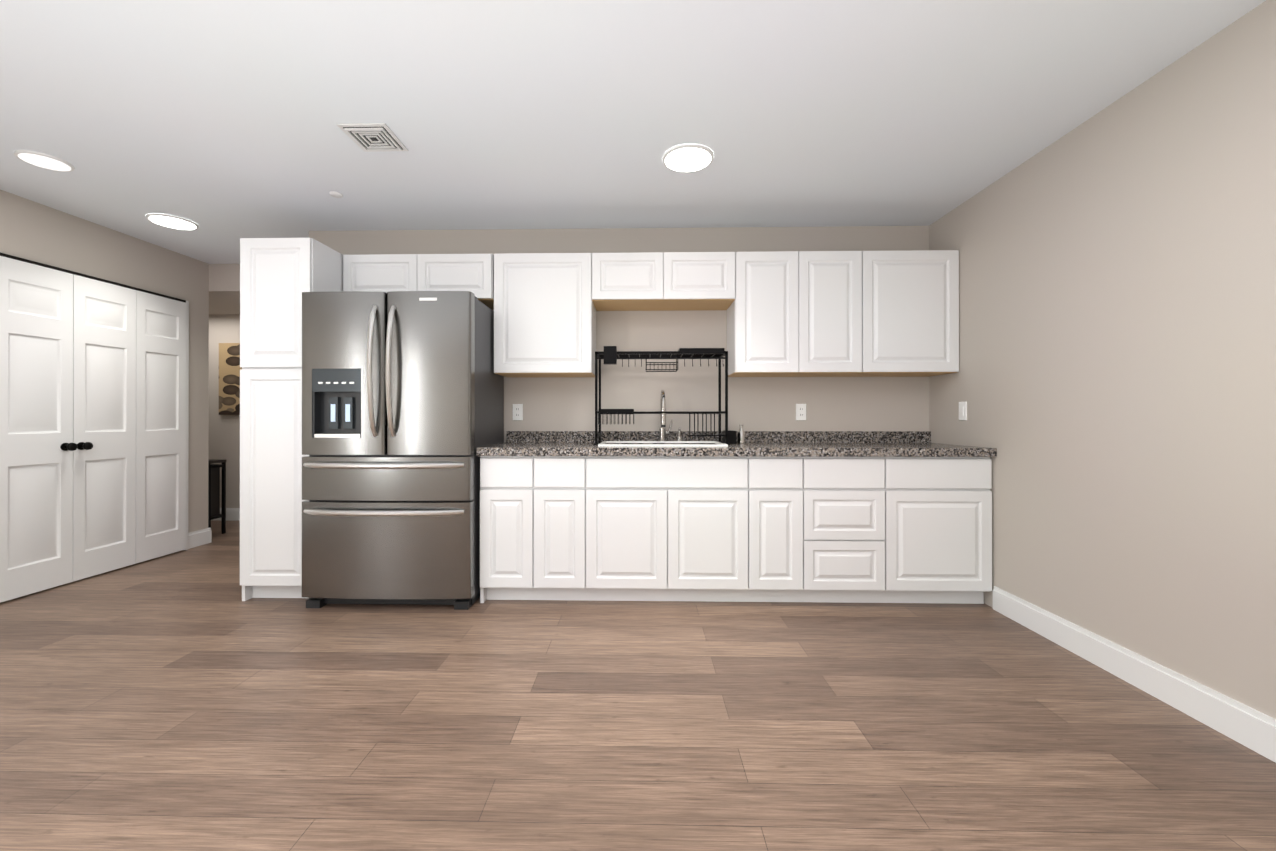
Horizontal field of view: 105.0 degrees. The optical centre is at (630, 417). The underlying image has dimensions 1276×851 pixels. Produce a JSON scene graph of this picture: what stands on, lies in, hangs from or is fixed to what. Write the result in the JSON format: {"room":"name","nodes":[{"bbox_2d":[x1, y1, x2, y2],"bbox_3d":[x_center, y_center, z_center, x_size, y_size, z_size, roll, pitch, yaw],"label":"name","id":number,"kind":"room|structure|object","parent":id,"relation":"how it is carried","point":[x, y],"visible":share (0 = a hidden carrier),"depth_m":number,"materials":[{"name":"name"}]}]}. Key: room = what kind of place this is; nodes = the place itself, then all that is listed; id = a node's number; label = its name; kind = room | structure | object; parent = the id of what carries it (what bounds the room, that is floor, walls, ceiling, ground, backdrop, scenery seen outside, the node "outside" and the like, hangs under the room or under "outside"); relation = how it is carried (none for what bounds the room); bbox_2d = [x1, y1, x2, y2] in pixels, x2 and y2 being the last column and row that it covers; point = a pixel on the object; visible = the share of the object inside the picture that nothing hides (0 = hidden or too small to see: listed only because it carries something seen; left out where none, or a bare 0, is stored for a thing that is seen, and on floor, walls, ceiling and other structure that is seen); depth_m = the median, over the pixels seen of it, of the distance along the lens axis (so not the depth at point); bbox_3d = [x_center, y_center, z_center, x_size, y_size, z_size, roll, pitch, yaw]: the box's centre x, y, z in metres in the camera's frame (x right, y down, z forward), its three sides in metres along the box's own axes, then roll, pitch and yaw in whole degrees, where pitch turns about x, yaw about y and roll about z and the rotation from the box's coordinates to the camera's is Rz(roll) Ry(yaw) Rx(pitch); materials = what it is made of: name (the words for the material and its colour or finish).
{"room":"kitchen","nodes":[
{"label":"kitchen","id":0,"kind":"room"},
{"bbox_2d":[0,190,208,596],"bbox_3d":[-3.812,-0.129,0.798,0.120,2.430,6.940,0,0,1],"label":"wall","id":1,"kind":"structure","parent":0,"point":[36,231],"depth_m":3.67,"materials":[{"name":"beige paint"}]},
{"bbox_2d":[0,252,188,602],"bbox_3d":[-3.646,0.064,3.215,0.102,2.052,1.660,0,0,1],"label":"closet doors","id":2,"kind":"structure","parent":1,"relation":"in","point":[94,414],"depth_m":3.29,"materials":[{"name":"white wood"}]},
{"bbox_2d":[188,528,209,548],"bbox_3d":[-3.671,1.027,4.157,0.015,0.130,0.215,0,0,1],"label":"baseboard","id":3,"kind":"structure","parent":1,"relation":"attached to","point":[198,538],"depth_m":4.16,"materials":[{"name":"white wood"}]},
{"bbox_2d":[208,314,239,507],"bbox_3d":[-4.464,-0.121,5.274,4.380,2.430,0.120,0,0,1],"label":"wall","id":4,"kind":"structure","parent":0,"point":[224,438],"depth_m":5.21,"materials":[{"name":"beige paint"}]},
{"bbox_2d":[213,508,239,520],"bbox_3d":[-4.406,1.028,5.203,4.260,0.130,0.015,0,0,1],"label":"baseboard","id":5,"kind":"structure","parent":4,"relation":"attached to","point":[232,514],"depth_m":5.19,"materials":[{"name":"white wood"}]},
{"bbox_2d":[219,343,241,414],"bbox_3d":[-4.131,-0.406,5.189,0.450,0.760,0.030,0,0,1],"label":"framed picture","id":6,"kind":"object","parent":4,"relation":"attached to","point":[229,378],"visible":0.43,"depth_m":5.18,"materials":[{"name":"beige"}]},
{"bbox_2d":[309,226,928,442],"bbox_3d":[-0.093,-0.123,4.353,4.400,2.430,1.770,0,0,1],"label":"wall","id":7,"kind":"structure","parent":0,"point":[770,403],"depth_m":3.46,"materials":[{"name":"beige paint"}]},
{"bbox_2d":[343,254,426,292],"bbox_3d":[-1.595,-0.916,3.336,0.539,0.287,0.328,0,0,1],"label":"upper cabinet","id":8,"kind":"object","parent":7,"relation":"attached to","point":[386,273],"depth_m":3.17,"materials":[{"name":"white wood"}]},
{"bbox_2d":[427,254,494,308],"bbox_3d":[-1.160,-0.916,3.326,0.538,0.287,0.328,0,0,1],"label":"upper cabinet","id":9,"kind":"object","parent":7,"relation":"attached to","point":[474,273],"depth_m":3.16,"materials":[{"name":"white wood"}]},
{"bbox_2d":[513,404,522,419],"bbox_3d":[-0.802,-0.037,3.478,0.072,0.116,0.008,0,0,1],"label":"electrical outlet","id":10,"kind":"object","parent":7,"relation":"attached to","point":[517,411],"visible":1,"depth_m":3.48,"materials":[{"name":"white plastic"}]},
{"bbox_2d":[491,253,598,376],"bbox_3d":[-0.563,-0.675,3.313,0.635,0.768,0.328,0,0,1],"label":"upper cabinet","id":11,"kind":"object","parent":7,"relation":"attached to","point":[543,304],"depth_m":3.15,"materials":[{"name":"white wood"}]},
{"bbox_2d":[595,252,674,310],"bbox_3d":[0.010,-0.910,3.301,0.512,0.298,0.328,0,0,1],"label":"upper cabinet","id":12,"kind":"object","parent":7,"relation":"attached to","point":[642,281],"depth_m":3.14,"materials":[{"name":"white wood"}]},
{"bbox_2d":[671,252,738,310],"bbox_3d":[0.418,-0.910,3.292,0.512,0.298,0.328,0,0,1],"label":"upper cabinet","id":13,"kind":"object","parent":7,"relation":"attached to","point":[703,280],"depth_m":3.13,"materials":[{"name":"white wood"}]},
{"bbox_2d":[727,251,810,376],"bbox_3d":[0.904,-0.675,3.281,0.460,0.768,0.328,0,0,1],"label":"upper cabinet","id":14,"kind":"object","parent":7,"relation":"attached to","point":[769,323],"depth_m":3.12,"materials":[{"name":"white wood"}]},
{"bbox_2d":[796,404,805,419],"bbox_3d":[1.197,-0.037,3.435,0.072,0.116,0.008,0,0,1],"label":"electrical outlet","id":15,"kind":"object","parent":7,"relation":"attached to","point":[800,411],"visible":1,"depth_m":3.43,"materials":[{"name":"white plastic"}]},
{"bbox_2d":[803,251,874,376],"bbox_3d":[1.275,-0.675,3.273,0.522,0.768,0.328,0,0,1],"label":"upper cabinet","id":16,"kind":"object","parent":7,"relation":"attached to","point":[843,314],"depth_m":3.11,"materials":[{"name":"white wood"}]},
{"bbox_2d":[863,250,958,376],"bbox_3d":[1.746,-0.675,3.263,0.669,0.768,0.328,0,0,1],"label":"upper cabinet","id":17,"kind":"object","parent":7,"relation":"attached to","point":[917,291],"depth_m":3.10,"materials":[{"name":"white wood"}]},
{"bbox_2d":[0,0,1265,263],"bbox_3d":[-2.291,-1.403,1.292,8.900,0.120,7.990,0,0,1],"label":"ceiling","id":18,"kind":"structure","parent":0,"point":[216,120],"depth_m":2.10,"materials":[{"name":"white paint"}]},
{"bbox_2d":[13,150,74,171],"bbox_3d":[-3.053,-1.335,2.554,0.206,0.011,0.206,0,0,1],"label":"recessed light","id":19,"kind":"object","parent":18,"relation":"in","point":[43,160],"visible":0.96,"depth_m":2.54,"materials":[{"name":"white plastic"}]},
{"bbox_2d":[146,213,198,229],"bbox_3d":[-3.126,-1.333,3.346,0.266,0.011,0.266,0,0,1],"label":"recessed light","id":20,"kind":"object","parent":18,"relation":"in","point":[171,221],"visible":0.96,"depth_m":3.32,"materials":[{"name":"white plastic"}]},
{"bbox_2d":[209,264,239,313],"bbox_3d":[-4.416,-1.217,4.749,4.260,0.239,0.930,0,0,1],"label":"soffit ceiling","id":21,"kind":"structure","parent":18,"relation":"attached to","point":[224,288],"depth_m":4.27,"materials":[{"name":"beige paint"}]},
{"bbox_2d":[329,191,342,197],"bbox_3d":[-1.765,-1.332,2.936,0.072,0.014,0.072,0,0,1],"label":"smoke detector","id":22,"kind":"object","parent":18,"relation":"attached to","point":[335,194],"visible":0.98,"depth_m":2.92,"materials":[{"name":"white plastic"}]},
{"bbox_2d":[337,123,407,151],"bbox_3d":[-1.227,-1.332,2.344,0.224,0.016,0.224,0,0,1],"label":"ceiling vent","id":23,"kind":"object","parent":18,"relation":"in","point":[371,137],"visible":1,"depth_m":2.32,"materials":[{"name":"white metal"}]},
{"bbox_2d":[662,144,713,171],"bbox_3d":[0.297,-1.335,2.531,0.266,0.011,0.266,0,0,1],"label":"recessed light","id":24,"kind":"object","parent":18,"relation":"in","point":[688,158],"visible":1,"depth_m":2.51,"materials":[{"name":"white plastic"}]},
{"bbox_2d":[0,520,1275,850],"bbox_3d":[-2.291,1.137,1.288,8.900,0.100,7.990,0,0,1],"label":"floor","id":25,"kind":"structure","parent":0,"point":[186,700],"depth_m":1.70,"materials":[{"name":"brown wood"}]},
{"bbox_2d":[208,459,226,533],"bbox_3d":[-3.990,0.745,4.532,0.350,0.695,0.190,0,0,1],"label":"console table","id":26,"kind":"object","parent":25,"relation":"on","point":[213,491],"visible":0.25,"depth_m":4.55,"materials":[{"name":"black wood"}]},
{"bbox_2d":[240,238,342,600],"bbox_3d":[-2.087,0.015,3.195,0.425,2.150,0.628,0,0,1],"label":"pantry","id":27,"kind":"object","parent":25,"relation":"on","point":[278,276],"visible":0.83,"depth_m":2.88,"materials":[{"name":"white wood"}]},
{"bbox_2d":[302,291,503,609],"bbox_3d":[-1.380,0.187,3.066,0.973,1.805,0.760,0,0,1],"label":"fridge","id":28,"kind":"object","parent":25,"relation":"on","point":[402,406],"visible":1,"depth_m":2.76,"materials":[{"name":"silver metal"}]},
{"bbox_2d":[480,456,607,602],"bbox_3d":[-0.534,0.658,3.160,0.683,0.865,0.628,0,0,1],"label":"base cabinet","id":29,"kind":"object","parent":25,"relation":"on","point":[540,515],"depth_m":2.85,"materials":[{"name":"white wood"}]},
{"bbox_2d":[600,485,763,601],"bbox_3d":[0.216,0.790,3.143,1.065,0.600,0.628,0,0,1],"label":"base cabinet","id":30,"kind":"object","parent":25,"relation":"on","point":[658,542],"depth_m":2.83,"materials":[{"name":"white wood"}]},
{"bbox_2d":[716,457,807,601],"bbox_3d":[0.812,0.657,3.131,0.376,0.865,0.628,0,0,1],"label":"base cabinet","id":31,"kind":"object","parent":25,"relation":"on","point":[781,529],"depth_m":2.82,"materials":[{"name":"white wood"}]},
{"bbox_2d":[808,457,899,602],"bbox_3d":[1.234,0.657,3.121,0.591,0.865,0.628,0,0,1],"label":"base cabinet","id":32,"kind":"object","parent":25,"relation":"on","point":[854,502],"depth_m":2.81,"materials":[{"name":"white wood"}]},
{"bbox_2d":[900,457,991,603],"bbox_3d":[1.769,0.657,3.110,0.603,0.865,0.628,0,0,1],"label":"base cabinet","id":33,"kind":"object","parent":25,"relation":"on","point":[946,502],"depth_m":2.80,"materials":[{"name":"white wood"}]},
{"bbox_2d":[477,431,996,456],"bbox_3d":[0.597,0.161,3.125,2.962,0.128,0.650,0,0,1],"label":"countertop","id":34,"kind":"structure","parent":33,"relation":"on","point":[789,443],"depth_m":2.94,"materials":[{"name":"stone"}]},
{"bbox_2d":[594,346,729,444],"bbox_3d":[0.196,-0.134,3.195,0.850,0.616,0.336,0,0,1],"label":"dish rack","id":35,"kind":"object","parent":34,"relation":"on","point":[610,355],"visible":1,"depth_m":3.08,"materials":[{"name":"black metal"}]},
{"bbox_2d":[659,390,672,440],"bbox_3d":[0.243,-0.007,3.322,0.104,0.363,0.216,0,0,1],"label":"faucet","id":36,"kind":"object","parent":34,"relation":"on","point":[663,431],"visible":0.92,"depth_m":3.31,"materials":[{"name":"silver metal"}]},
{"bbox_2d":[677,427,682,440],"bbox_3d":[0.341,0.122,3.380,0.040,0.105,0.080,0,0,1],"label":"soap dispenser","id":37,"kind":"object","parent":34,"relation":"on","point":[679,437],"visible":0.79,"depth_m":3.39,"materials":[{"name":"silver metal"}]},
{"bbox_2d":[723,425,744,443],"bbox_3d":[0.703,0.112,3.300,0.141,0.125,0.100,0,0,1],"label":"sink caddy","id":38,"kind":"object","parent":34,"relation":"on","point":[732,436],"visible":0.94,"depth_m":3.29,"materials":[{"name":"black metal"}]},
{"bbox_2d":[929,0,1275,718],"bbox_3d":[2.098,-0.128,1.195,0.120,2.430,7.990,0,0,1],"label":"wall","id":39,"kind":"structure","parent":0,"point":[1112,382],"depth_m":1.96,"materials":[{"name":"beige paint"}]},
{"bbox_2d":[959,402,966,419],"bbox_3d":[2.073,-0.040,3.061,0.010,0.116,0.072,0,0,1],"label":"light switch","id":40,"kind":"object","parent":39,"relation":"attached to","point":[962,410],"visible":1,"depth_m":3.05,"materials":[{"name":"white plastic"}]},
{"bbox_2d":[993,586,1275,762],"bbox_3d":[2.006,1.020,0.052,0.015,0.130,5.465,0,0,1],"label":"baseboard","id":41,"kind":"structure","parent":39,"relation":"attached to","point":[1244,725],"depth_m":1.91,"materials":[{"name":"white wood"}]}
]}

